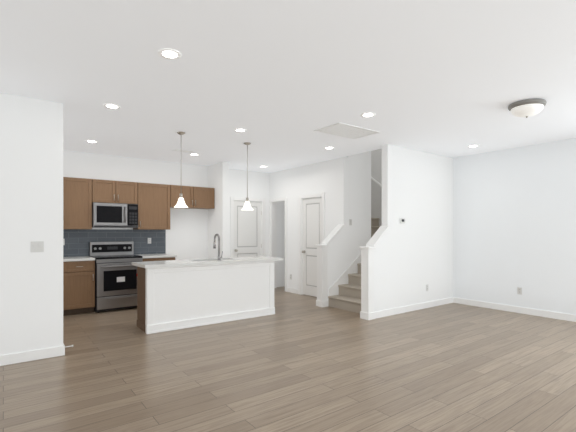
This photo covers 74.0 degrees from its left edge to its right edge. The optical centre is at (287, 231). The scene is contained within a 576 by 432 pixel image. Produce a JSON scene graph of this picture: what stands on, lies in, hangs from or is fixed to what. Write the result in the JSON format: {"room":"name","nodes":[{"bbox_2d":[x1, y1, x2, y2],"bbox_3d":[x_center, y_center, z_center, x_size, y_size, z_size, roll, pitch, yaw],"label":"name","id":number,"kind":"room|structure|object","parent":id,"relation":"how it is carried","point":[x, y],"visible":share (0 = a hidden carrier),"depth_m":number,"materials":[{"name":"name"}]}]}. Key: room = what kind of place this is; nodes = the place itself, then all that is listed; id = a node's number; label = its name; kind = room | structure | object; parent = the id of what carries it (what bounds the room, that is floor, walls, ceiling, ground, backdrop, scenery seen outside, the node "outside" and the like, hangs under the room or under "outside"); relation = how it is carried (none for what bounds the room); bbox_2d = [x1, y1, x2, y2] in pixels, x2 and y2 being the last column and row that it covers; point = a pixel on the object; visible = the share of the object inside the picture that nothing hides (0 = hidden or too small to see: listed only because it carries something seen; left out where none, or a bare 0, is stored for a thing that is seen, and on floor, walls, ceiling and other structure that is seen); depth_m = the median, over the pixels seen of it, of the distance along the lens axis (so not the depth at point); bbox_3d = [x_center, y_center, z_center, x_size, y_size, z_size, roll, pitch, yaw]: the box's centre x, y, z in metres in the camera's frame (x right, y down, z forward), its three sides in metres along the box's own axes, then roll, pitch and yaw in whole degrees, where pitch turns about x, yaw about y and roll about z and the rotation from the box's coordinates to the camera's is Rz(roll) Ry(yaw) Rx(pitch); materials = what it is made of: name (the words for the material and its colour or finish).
{"room":"kitchen","nodes":[
{"label":"kitchen","id":0,"kind":"room"},
{"bbox_2d":[0,93,62,354],"bbox_3d":[-3.724,-0.025,3.348,3.030,2.770,0.120,0,0,-37],"label":"wall","id":1,"kind":"structure","parent":0,"point":[31,209],"depth_m":4.03,"materials":[{"name":"paint"}]},
{"bbox_2d":[0,344,64,365],"bbox_3d":[-3.666,1.308,3.307,3.014,0.105,0.017,0,0,-37],"label":"baseboard","id":2,"kind":"structure","parent":1,"relation":"attached to","point":[14,358],"depth_m":4.02,"materials":[{"name":"white wood"}]},
{"bbox_2d":[31,241,43,251],"bbox_3d":[-2.662,0.160,4.057,0.116,0.114,0.010,0,0,-37],"label":"light switch","id":3,"kind":"object","parent":1,"relation":"attached to","point":[37,246],"visible":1,"depth_m":4.06,"materials":[{"name":"white plastic"}]},
{"bbox_2d":[63,150,284,286],"bbox_3d":[-3.285,-0.025,7.168,8.300,2.770,0.120,0,0,-37],"label":"wall","id":4,"kind":"structure","parent":0,"point":[186,235],"depth_m":7.92,"materials":[{"name":"paint"}]},
{"bbox_2d":[63,177,91,228],"bbox_3d":[-3.659,-0.475,6.572,0.468,0.870,0.383,0,0,-37],"label":"upper cabinet","id":5,"kind":"object","parent":4,"relation":"attached to","point":[77,203],"visible":0.83,"depth_m":6.46,"materials":[{"name":"brown wood"}]},
{"bbox_2d":[63,229,165,256],"bbox_3d":[-3.397,0.200,7.000,2.320,0.478,0.010,0,0,-37],"label":"backsplash","id":6,"kind":"structure","parent":4,"relation":"attached to","point":[77,241],"depth_m":7.09,"materials":[{"name":"tile"}]},
{"bbox_2d":[92,179,137,203],"bbox_3d":[-3.165,-0.708,6.941,0.756,0.405,0.383,0,0,-37],"label":"upper cabinet","id":7,"kind":"object","parent":4,"relation":"attached to","point":[112,191],"visible":1,"depth_m":6.80,"materials":[{"name":"brown wood"}]},
{"bbox_2d":[92,202,137,227],"bbox_3d":[-3.141,-0.287,6.908,0.746,0.430,0.464,0,0,-37],"label":"microwave","id":8,"kind":"object","parent":7,"relation":"attached to","point":[112,215],"visible":0.98,"depth_m":6.74,"materials":[{"name":"silver metal"}]},
{"bbox_2d":[133,182,169,229],"bbox_3d":[-2.615,-0.475,7.351,0.608,0.870,0.383,0,0,-37],"label":"upper cabinet","id":9,"kind":"object","parent":4,"relation":"attached to","point":[153,206],"visible":1,"depth_m":7.23,"materials":[{"name":"brown wood"}]},
{"bbox_2d":[170,185,214,208],"bbox_3d":[-1.995,-0.695,7.813,0.932,0.430,0.383,0,0,-37],"label":"upper cabinet","id":10,"kind":"object","parent":4,"relation":"attached to","point":[198,197],"visible":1,"depth_m":7.70,"materials":[{"name":"brown wood"}]},
{"bbox_2d":[230,197,264,257],"bbox_3d":[-0.952,0.289,8.891,0.924,2.142,0.184,0,0,-37],"label":"pantry door","id":11,"kind":"structure","parent":4,"relation":"in","point":[247,233],"depth_m":8.88,"materials":[{"name":"white wood"}]},
{"bbox_2d":[208,162,228,258],"bbox_3d":[-1.464,-0.025,8.013,0.150,2.770,0.700,0,0,-37],"label":"wall","id":12,"kind":"structure","parent":0,"point":[218,214],"depth_m":7.80,"materials":[{"name":"paint"}]},
{"bbox_2d":[0,286,575,431],"bbox_3d":[-0.126,1.410,3.959,9.530,0.100,11.500,0,0,-37],"label":"floor","id":13,"kind":"structure","parent":0,"point":[298,363],"depth_m":3.61,"materials":[{"name":"brown wood"}]},
{"bbox_2d":[63,260,94,315],"bbox_3d":[-3.763,0.920,6.327,0.928,0.880,0.653,0,0,-37],"label":"base cabinet","id":14,"kind":"object","parent":13,"relation":"on","point":[78,287],"visible":0.35,"depth_m":6.24,"materials":[{"name":"brown wood"}]},
{"bbox_2d":[63,256,94,261],"bbox_3d":[-3.767,0.460,6.333,0.929,0.040,0.638,0,0,-37],"label":"countertop","id":15,"kind":"structure","parent":14,"relation":"on","point":[79,258],"depth_m":6.26,"materials":[{"name":"stone"}]},
{"bbox_2d":[89,241,142,312],"bbox_3d":[-3.052,0.772,6.788,0.746,1.175,0.727,0,0,-37],"label":"range","id":16,"kind":"object","parent":13,"relation":"on","point":[115,278],"visible":0.85,"depth_m":6.56,"materials":[{"name":"metal"}]},
{"bbox_2d":[142,257,174,261],"bbox_3d":[-2.535,0.920,7.242,0.608,0.880,0.653,0,0,-37],"label":"base cabinet","id":17,"kind":"object","parent":13,"relation":"on","point":[158,259],"visible":0.08,"depth_m":7.00,"materials":[{"name":"brown wood"}]},
{"bbox_2d":[135,253,176,257],"bbox_3d":[-2.531,0.460,7.254,0.629,0.040,0.638,0,0,-37],"label":"countertop","id":18,"kind":"structure","parent":17,"relation":"on","point":[164,255],"depth_m":7.04,"materials":[{"name":"stone"}]},
{"bbox_2d":[132,260,275,333],"bbox_3d":[-1.209,0.919,5.897,2.065,0.880,0.580,0,0,-37],"label":"kitchen island","id":19,"kind":"object","parent":13,"relation":"on","point":[178,294],"depth_m":5.54,"materials":[{"name":"white wood"}]},
{"bbox_2d":[132,256,283,267],"bbox_3d":[-1.165,0.459,5.917,2.236,0.040,0.650,0,0,-37],"label":"island countertop","id":20,"kind":"structure","parent":19,"relation":"on","point":[255,259],"depth_m":5.61,"materials":[{"name":"white stone"}]},
{"bbox_2d":[213,234,222,260],"bbox_3d":[-1.080,0.235,5.898,0.094,0.408,0.205,0,0,-37],"label":"faucet","id":21,"kind":"object","parent":20,"relation":"on","point":[214,246],"visible":1,"depth_m":5.82,"materials":[{"name":"silver metal"}]},
{"bbox_2d":[328,218,379,312],"bbox_3d":[0.748,0.063,8.726,2.183,2.594,4.893,0,0,-37],"label":"staircase","id":22,"kind":"structure","parent":13,"relation":"on","point":[344,291],"depth_m":7.01,"materials":[{"name":"carpet"}]},
{"bbox_2d":[0,0,575,172],"bbox_3d":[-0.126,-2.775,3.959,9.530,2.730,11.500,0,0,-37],"label":"ceiling","id":23,"kind":"structure","parent":0,"point":[280,81],"depth_m":3.41,"materials":[{"name":"paint"}]},
{"bbox_2d":[103,103,120,108],"bbox_3d":[-1.975,-1.407,4.290,0.184,0.006,0.184,0,0,-37],"label":"recessed light","id":24,"kind":"object","parent":23,"relation":"in","point":[111,106],"visible":0.98,"depth_m":4.29,"materials":[{"name":"white plastic"}]},
{"bbox_2d":[158,48,181,59],"bbox_3d":[-0.937,-1.407,3.031,0.184,0.006,0.184,0,0,-37],"label":"recessed light","id":25,"kind":"object","parent":23,"relation":"in","point":[168,53],"visible":1,"depth_m":3.03,"materials":[{"name":"white plastic"}]},
{"bbox_2d":[175,131,187,207],"bbox_3d":[-1.522,-0.877,5.439,0.200,1.064,0.200,0,0,-37],"label":"pendant light","id":26,"kind":"object","parent":23,"relation":"hanging from","point":[180,203],"visible":1,"depth_m":5.40,"materials":[{"name":"white glass"}]},
{"bbox_2d":[173,149,193,152],"bbox_3d":[-1.813,-1.404,6.649,0.320,0.011,0.150,0,0,-37],"label":"ceiling vent","id":27,"kind":"object","parent":23,"relation":"in","point":[181,150],"visible":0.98,"depth_m":6.62,"materials":[{"name":"white metal"}]},
{"bbox_2d":[234,128,246,131],"bbox_3d":[-0.662,-1.407,5.306,0.184,0.006,0.184,0,0,-37],"label":"recessed light","id":28,"kind":"object","parent":23,"relation":"in","point":[240,130],"visible":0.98,"depth_m":5.31,"materials":[{"name":"white plastic"}]},
{"bbox_2d":[241,142,252,209],"bbox_3d":[-0.648,-0.877,6.090,0.200,1.064,0.200,0,0,-37],"label":"pendant light","id":29,"kind":"object","parent":23,"relation":"hanging from","point":[247,205],"visible":1,"depth_m":6.07,"materials":[{"name":"white glass"}]},
{"bbox_2d":[314,122,379,138],"bbox_3d":[0.832,-1.403,5.360,0.800,0.012,0.500,0,0,-37],"label":"ceiling vent","id":30,"kind":"object","parent":23,"relation":"in","point":[345,130],"visible":1,"depth_m":5.34,"materials":[{"name":"white metal"}]},
{"bbox_2d":[360,112,375,117],"bbox_3d":[0.966,-1.407,4.611,0.184,0.006,0.184,0,0,-37],"label":"recessed light","id":31,"kind":"object","parent":23,"relation":"in","point":[368,114],"visible":0.98,"depth_m":4.59,"materials":[{"name":"white plastic"}]},
{"bbox_2d":[508,98,546,117],"bbox_3d":[2.628,-1.330,4.204,0.364,0.160,0.364,0,0,-37],"label":"ceiling light","id":32,"kind":"object","parent":23,"relation":"attached to","point":[526,108],"visible":0.98,"depth_m":4.10,"materials":[{"name":"white glass"}]},
{"bbox_2d":[270,157,347,288],"bbox_3d":[0.352,-0.025,8.245,0.120,2.770,2.500,0,0,-37],"label":"wall","id":33,"kind":"structure","parent":0,"point":[329,178],"depth_m":7.99,"materials":[{"name":"paint"}]},
{"bbox_2d":[269,197,286,291],"bbox_3d":[-0.176,0.289,8.955,0.159,2.142,0.694,0,0,-37],"label":"doorway","id":34,"kind":"structure","parent":33,"relation":"in","point":[273,227],"depth_m":9.15,"materials":[{"name":"white wood"}]},
{"bbox_2d":[287,287,298,293],"bbox_3d":[0.107,1.308,8.461,0.014,0.105,0.410,0,0,-37],"label":"baseboard","id":35,"kind":"structure","parent":33,"relation":"attached to","point":[291,290],"depth_m":8.45,"materials":[{"name":"white wood"}]},
{"bbox_2d":[299,192,324,296],"bbox_3d":[0.528,0.289,7.989,0.184,2.142,0.824,0,0,-37],"label":"closet door","id":36,"kind":"structure","parent":33,"relation":"in","point":[311,221],"depth_m":8.03,"materials":[{"name":"white wood"}]},
{"bbox_2d":[315,151,370,306],"bbox_3d":[1.094,-1.340,7.313,1.345,5.400,0.190,0,0,-37],"label":"wall","id":37,"kind":"structure","parent":0,"point":[359,195],"depth_m":7.33,"materials":[{"name":"paint"}]},
{"bbox_2d":[359,226,388,319],"bbox_3d":[1.372,0.632,6.061,0.495,1.455,0.190,0,0,-37],"label":"wall","id":38,"kind":"structure","parent":0,"point":[374,274],"depth_m":5.99,"materials":[{"name":"paint"}]},
{"bbox_2d":[375,297,453,318],"bbox_3d":[2.249,1.308,6.629,2.250,0.105,0.017,0,0,-37],"label":"baseboard","id":39,"kind":"structure","parent":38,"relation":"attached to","point":[399,310],"depth_m":6.53,"materials":[{"name":"white wood"}]},
{"bbox_2d":[382,144,452,308],"bbox_3d":[2.348,-1.340,6.789,1.940,5.400,0.120,0,0,-37],"label":"wall","id":40,"kind":"structure","parent":0,"point":[417,190],"depth_m":6.64,"materials":[{"name":"paint"}]},
{"bbox_2d":[371,138,575,314],"bbox_3d":[3.646,-1.340,6.771,0.120,5.400,11.500,0,0,-37],"label":"wall","id":41,"kind":"structure","parent":0,"point":[514,218],"depth_m":6.43,"materials":[{"name":"paint"}]},
{"bbox_2d":[454,297,575,321],"bbox_3d":[5.083,1.308,4.730,0.017,0.105,6.450,0,0,-37],"label":"baseboard","id":42,"kind":"structure","parent":41,"relation":"attached to","point":[542,313],"depth_m":6.38,"materials":[{"name":"white wood"}]},
{"bbox_2d":[517,287,521,294],"bbox_3d":[3.863,0.990,6.371,0.008,0.114,0.070,0,0,-37],"label":"outlet","id":43,"kind":"object","parent":41,"relation":"attached to","point":[519,290],"visible":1,"depth_m":6.37,"materials":[{"name":"plastic"}]}
]}

